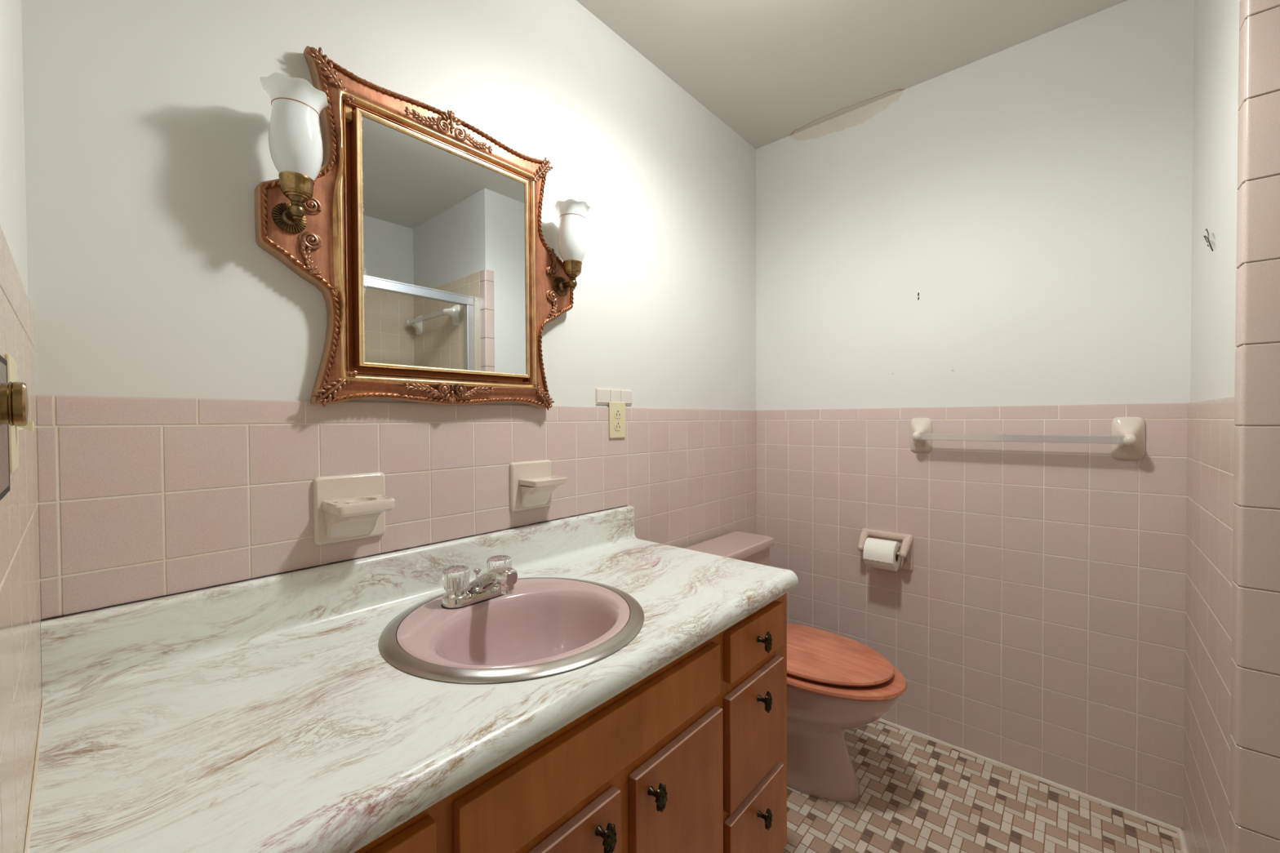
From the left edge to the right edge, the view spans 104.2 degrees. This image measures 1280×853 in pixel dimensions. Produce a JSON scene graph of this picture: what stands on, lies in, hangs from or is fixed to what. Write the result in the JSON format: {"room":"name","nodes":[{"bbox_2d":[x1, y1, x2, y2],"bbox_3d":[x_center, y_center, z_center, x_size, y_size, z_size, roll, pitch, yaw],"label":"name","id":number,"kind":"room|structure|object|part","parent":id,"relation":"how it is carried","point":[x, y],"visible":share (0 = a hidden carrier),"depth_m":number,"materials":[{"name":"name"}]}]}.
{"room":"bathroom","nodes":[
{"label":"bathroom","id":0,"kind":"room"},
{"bbox_2d":[0,0,42,852],"bbox_3d":[-0.072,-0.023,-0.055,2.200,2.420,0.106,0,1,41],"label":"wall","id":1,"kind":"structure","parent":0,"point":[20,654],"depth_m":0.49,"materials":[{"name":"paint"}]},
{"bbox_2d":[0,355,28,500],"bbox_3d":[-0.362,0.000,0.283,0.112,0.084,0.018,0,1,41],"label":"handle","id":2,"kind":"object","parent":1,"relation":"attached to","point":[14,402],"visible":1,"depth_m":0.28,"materials":[{"name":"gold metal"}]},
{"bbox_3d":[-0.366,0.000,0.280,0.112,0.084,0.009,0,1,41],"label":"plate","id":3,"kind":"part","parent":2,"relation":"part of","materials":[{"name":"beige"}]},
{"bbox_2d":[4,353,34,473],"bbox_3d":[-0.526,-0.010,0.423,0.072,0.096,0.013,0,1,41],"label":"light switch","id":4,"kind":"object","parent":1,"relation":"attached to","point":[11,362],"visible":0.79,"depth_m":0.41,"materials":[{"name":"beige plastic"}]},
{"bbox_3d":[-0.529,-0.010,0.420,0.072,0.096,0.003,0,1,41],"label":"plate","id":5,"kind":"part","parent":4,"relation":"part of","materials":[{"name":"beige plastic"}]},
{"bbox_2d":[21,0,756,621],"bbox_3d":[-0.200,-0.045,1.535,0.106,2.420,2.321,0,1,41],"label":"wall","id":6,"kind":"structure","parent":0,"point":[182,444],"depth_m":0.94,"materials":[{"name":"paint"}]},
{"bbox_2d":[312,471,395,546],"bbox_3d":[-0.556,0.165,0.986,0.095,0.134,0.132,0,1,41],"label":"toothbrush holder","id":7,"kind":"object","parent":6,"relation":"attached to","point":[349,507],"visible":1,"depth_m":0.98,"materials":[{"name":"beige ceramic"}]},
{"bbox_2d":[321,494,395,517],"bbox_3d":[-0.552,0.157,0.983,0.086,0.024,0.110,0,1,41],"label":"tray","id":8,"kind":"object","parent":7,"relation":"on","point":[332,505],"depth_m":0.97,"materials":[{"name":"beige ceramic"}]},
{"bbox_2d":[254,45,591,410],"bbox_3d":[-0.405,-0.382,1.129,0.130,0.683,0.739,0,1,41],"label":"mirror","id":9,"kind":"object","parent":6,"relation":"attached to","point":[419,231],"visible":1,"depth_m":1.06,"materials":[{"name":"orange metal"}]},
{"bbox_2d":[259,71,328,233],"bbox_3d":[-0.606,-0.472,0.879,0.101,0.236,0.101,0,1,41],"label":"sconce","id":10,"kind":"object","parent":9,"relation":"attached to","point":[296,202],"depth_m":0.87,"materials":[{"name":"white glass"}]},
{"bbox_3d":[-0.434,-0.377,1.147,0.036,0.507,0.406,0,1,41],"label":"mirror door","id":11,"kind":"part","parent":9,"relation":"part of","materials":[{"name":"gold metal"}]},
{"bbox_2d":[361,115,526,374],"bbox_3d":[-0.425,-0.376,1.140,0.003,0.490,0.390,0,1,41],"label":"mirror glass","id":12,"kind":"object","parent":9,"relation":"attached to","point":[444,227],"depth_m":1.11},
{"bbox_2d":[404,382,494,404],"bbox_3d":[-0.428,-0.074,1.139,0.016,0.048,0.217,0,1,41],"label":"ornament","id":13,"kind":"object","parent":9,"relation":"attached to","point":[424,393],"depth_m":1.14,"materials":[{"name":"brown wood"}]},
{"bbox_2d":[553,198,591,296],"bbox_3d":[-0.184,-0.481,1.357,0.101,0.236,0.101,0,1,41],"label":"sconce","id":14,"kind":"object","parent":9,"relation":"attached to","point":[572,235],"depth_m":1.33,"materials":[{"name":"white glass"}]},
{"bbox_2d":[509,459,567,511],"bbox_3d":[-0.267,0.158,1.324,0.081,0.129,0.134,0,1,41],"label":"soap dish","id":15,"kind":"object","parent":6,"relation":"attached to","point":[532,484],"visible":1,"depth_m":1.32,"materials":[{"name":"beige ceramic"}]},
{"bbox_2d":[518,475,567,487],"bbox_3d":[-0.257,0.147,1.328,0.072,0.018,0.113,0,1,41],"label":"tray","id":16,"kind":"object","parent":15,"relation":"on","point":[523,481],"depth_m":1.31,"materials":[{"name":"beige ceramic"}]},
{"bbox_2d":[608,401,625,438],"bbox_3d":[-0.072,-0.021,1.595,0.007,0.115,0.072,0,1,41],"label":"wall outlet","id":17,"kind":"object","parent":6,"relation":"attached to","point":[616,410],"visible":1,"depth_m":1.59,"materials":[{"name":"beige plastic"}]},
{"bbox_2d":[613,422,622,430],"bbox_3d":[-0.070,-0.001,1.593,0.002,0.028,0.034,0,1,41],"label":"receptacle","id":18,"kind":"object","parent":17,"relation":"attached to","point":[617,425],"depth_m":1.59,"materials":[{"name":"beige plastic"}]},
{"bbox_2d":[613,409,622,417],"bbox_3d":[-0.071,-0.040,1.593,0.002,0.028,0.034,0,1,41],"label":"receptacle","id":19,"kind":"object","parent":17,"relation":"attached to","point":[617,413],"depth_m":1.59,"materials":[{"name":"beige plastic"}]},
{"bbox_2d":[576,0,1127,149],"bbox_3d":[0.654,-1.298,0.758,2.400,0.100,2.321,0,1,41],"label":"ceiling","id":20,"kind":"structure","parent":0,"point":[771,71],"depth_m":1.64,"materials":[{"name":"paint"}]},
{"bbox_2d":[755,0,1194,831],"bbox_3d":[1.112,-0.056,1.854,1.452,2.420,0.106,0,1,41],"label":"wall","id":21,"kind":"structure","parent":0,"point":[1034,195],"depth_m":1.68,"materials":[{"name":"paint"}]},
{"bbox_2d":[857,528,913,570],"bbox_3d":[0.931,0.474,1.903,0.187,0.135,0.087,0,1,41],"label":"toilet paper holder","id":22,"kind":"object","parent":21,"relation":"attached to","point":[905,541],"visible":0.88,"depth_m":1.89,"materials":[{"name":"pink ceramic"}]},
{"bbox_2d":[862,537,901,571],"bbox_3d":[0.910,0.480,1.874,0.104,0.108,0.108,0,1,41],"label":"toilet paper roll","id":23,"kind":"object","parent":22,"relation":"hanging from","point":[877,553],"visible":0.98,"depth_m":1.84,"materials":[{"name":"white paper"}]},
{"bbox_2d":[910,417,1145,459],"bbox_3d":[1.222,0.034,1.637,0.622,0.127,0.082,0,1,41],"label":"towel bar","id":24,"kind":"object","parent":21,"relation":"attached to","point":[1126,439],"visible":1,"depth_m":1.52,"materials":[{"name":"beige ceramic"}]},
{"bbox_3d":[1.016,0.032,1.818,0.074,0.127,0.082,0,1,41],"label":"post","id":25,"kind":"part","parent":24,"relation":"part of","materials":[{"name":"beige ceramic"}]},
{"bbox_3d":[1.427,0.035,1.455,0.074,0.127,0.082,0,1,41],"label":"post","id":26,"kind":"part","parent":24,"relation":"part of","materials":[{"name":"beige ceramic"}]},
{"bbox_2d":[877,718,1188,852],"bbox_3d":[0.848,1.156,1.633,1.342,0.020,0.620,0,1,41],"label":"trim","id":27,"kind":"structure","parent":21,"relation":"attached to","point":[1180,833],"depth_m":1.59,"materials":[{"name":"pink tile"}]},
{"bbox_2d":[783,720,1181,852],"bbox_3d":[0.666,1.221,0.794,2.400,0.101,2.321,0,1,41],"label":"floor","id":28,"kind":"structure","parent":0,"point":[917,794],"depth_m":1.49,"materials":[{"name":"brown tile"}]},
{"bbox_2d":[354,593,786,852],"bbox_3d":[-0.217,0.794,0.982,0.598,0.754,1.231,0,1,41],"label":"vanity cabinet","id":29,"kind":"object","parent":28,"relation":"on","point":[691,757],"visible":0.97,"depth_m":0.86,"materials":[{"name":"brown wood"}]},
{"bbox_3d":[-0.324,0.497,0.467,0.018,0.101,0.268,0,1,41],"label":"drawer","id":30,"kind":"part","parent":29,"relation":"part of","materials":[{"name":"brown wood"}]},
{"bbox_2d":[23,505,798,852],"bbox_3d":[-0.228,0.342,0.988,0.582,0.147,1.243,0,1,41],"label":"countertop","id":31,"kind":"structure","parent":29,"relation":"on","point":[264,714],"depth_m":0.70,"materials":[{"name":"stone"}]},
{"bbox_2d":[440,555,517,608],"bbox_3d":[-0.310,0.324,1.035,0.156,0.082,0.160,0,1,41],"label":"faucet","id":32,"kind":"object","parent":31,"relation":"on","point":[500,579],"visible":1,"depth_m":1.01,"materials":[{"name":"silver metal"}]},
{"bbox_3d":[-0.379,0.312,1.028,0.054,0.044,0.054,0,1,41],"label":"handle","id":33,"kind":"part","parent":32,"relation":"part of","materials":[{"name":"white plastic"}]},
{"bbox_3d":[-0.345,0.348,1.067,0.058,0.030,0.158,0,1,41],"label":"plate","id":34,"kind":"part","parent":32,"relation":"part of","materials":[{"name":"silver metal"}]},
{"bbox_3d":[-0.352,0.329,1.077,0.018,0.044,0.018,0,1,41],"label":"lift rod","id":35,"kind":"part","parent":32,"relation":"part of","materials":[{"name":"silver metal"}]},
{"bbox_3d":[-0.305,0.320,1.030,0.143,0.074,0.054,0,1,41],"label":"spout","id":36,"kind":"part","parent":32,"relation":"part of","materials":[{"name":"silver metal"}]},
{"bbox_3d":[-0.312,0.311,1.104,0.054,0.044,0.054,0,1,41],"label":"handle","id":37,"kind":"part","parent":32,"relation":"part of","materials":[{"name":"white plastic"}]},
{"bbox_2d":[378,577,644,684],"bbox_3d":[-0.236,0.445,0.979,0.490,0.158,0.490,0,1,41],"label":"washbasin","id":38,"kind":"object","parent":31,"relation":"in","point":[548,626],"visible":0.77,"depth_m":1.00,"materials":[{"name":"ceramic"}]},
{"bbox_3d":[-0.123,0.824,0.698,0.018,0.495,0.265,0,1,41],"label":"door","id":39,"kind":"part","parent":29,"relation":"part of","materials":[{"name":"brown wood"}]},
{"bbox_3d":[-0.051,0.609,0.741,0.032,0.050,0.027,0,1,41],"label":"knob","id":40,"kind":"part","parent":29,"relation":"part of","materials":[{"name":"black metal"}]},
{"bbox_3d":[0.029,0.615,0.831,0.032,0.050,0.027,0,1,41],"label":"knob","id":41,"kind":"part","parent":29,"relation":"part of","materials":[{"name":"black metal"}]},
{"bbox_3d":[0.076,0.822,0.924,0.018,0.492,0.265,0,1,41],"label":"door","id":42,"kind":"part","parent":29,"relation":"part of","materials":[{"name":"brown wood"}]},
{"bbox_3d":[0.264,0.688,1.136,0.018,0.242,0.249,0,1,41],"label":"drawer","id":43,"kind":"part","parent":29,"relation":"part of","materials":[{"name":"brown wood"}]},
{"bbox_3d":[0.266,0.948,1.140,0.018,0.232,0.249,0,1,41],"label":"drawer","id":44,"kind":"part","parent":29,"relation":"part of","materials":[{"name":"brown wood"}]},
{"bbox_3d":[0.264,0.484,1.134,0.018,0.104,0.248,0,1,41],"label":"drawer","id":45,"kind":"part","parent":29,"relation":"part of","materials":[{"name":"brown wood"}]},
{"bbox_3d":[0.280,0.614,1.115,0.032,0.050,0.027,0,1,41],"label":"knob","id":46,"kind":"part","parent":29,"relation":"part of","materials":[{"name":"black metal"}]},
{"bbox_3d":[0.279,0.480,1.113,0.032,0.050,0.027,0,1,41],"label":"knob","id":47,"kind":"part","parent":29,"relation":"part of","materials":[{"name":"black metal"}]},
{"bbox_3d":[0.281,0.878,1.119,0.032,0.050,0.027,0,1,41],"label":"knob","id":48,"kind":"part","parent":29,"relation":"part of","materials":[{"name":"black metal"}]},
{"bbox_2d":[684,531,906,802],"bbox_3d":[0.512,0.803,1.699,0.715,0.710,0.512,0,1,41],"label":"toilet","id":49,"kind":"object","parent":28,"relation":"on","point":[836,683],"visible":0.53,"depth_m":1.55,"materials":[{"name":"pink ceramic"}]},
{"bbox_3d":[0.311,0.464,1.870,0.182,0.034,0.512,0,1,41],"label":"tank lid","id":50,"kind":"part","parent":49,"relation":"part of","materials":[{"name":"pink ceramic"}]},
{"bbox_3d":[0.308,0.633,1.876,0.165,0.312,0.484,0,1,41],"label":"tank","id":51,"kind":"part","parent":49,"relation":"part of","materials":[{"name":"pink ceramic"}]},
{"bbox_3d":[0.569,0.744,1.648,0.491,0.023,0.363,0,1,41],"label":"seat lid","id":52,"kind":"part","parent":49,"relation":"part of","materials":[{"name":"brown wood"}]},
{"bbox_3d":[0.535,0.974,1.682,0.614,0.369,0.356,0,1,41],"label":"bowl","id":53,"kind":"part","parent":49,"relation":"part of","materials":[{"name":"pink ceramic"}]},
{"bbox_3d":[0.586,0.774,1.634,0.519,0.026,0.377,0,1,41],"label":"seat","id":54,"kind":"part","parent":49,"relation":"part of","materials":[{"name":"brown wood"}]},
{"bbox_2d":[1182,0,1279,852],"bbox_3d":[1.659,-0.045,0.892,0.854,2.420,0.626,0,1,41],"label":"wall","id":55,"kind":"structure","parent":0,"point":[1232,744],"depth_m":0.99,"materials":[{"name":"paint"}]},
{"bbox_2d":[1203,228,1213,251],"bbox_3d":[1.359,-0.438,1.196,0.012,0.060,0.112,0,1,43],"label":"wire hook","id":56,"kind":"object","parent":55,"relation":"attached to","point":[1204,236],"visible":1,"depth_m":1.16,"materials":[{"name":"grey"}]},
{"bbox_3d":[1.172,0.172,0.944,0.056,1.989,0.054,0,1,41],"label":"tile corner trim","id":57,"kind":"part","parent":55,"relation":"part of","materials":[{"name":"tile"}]}
]}

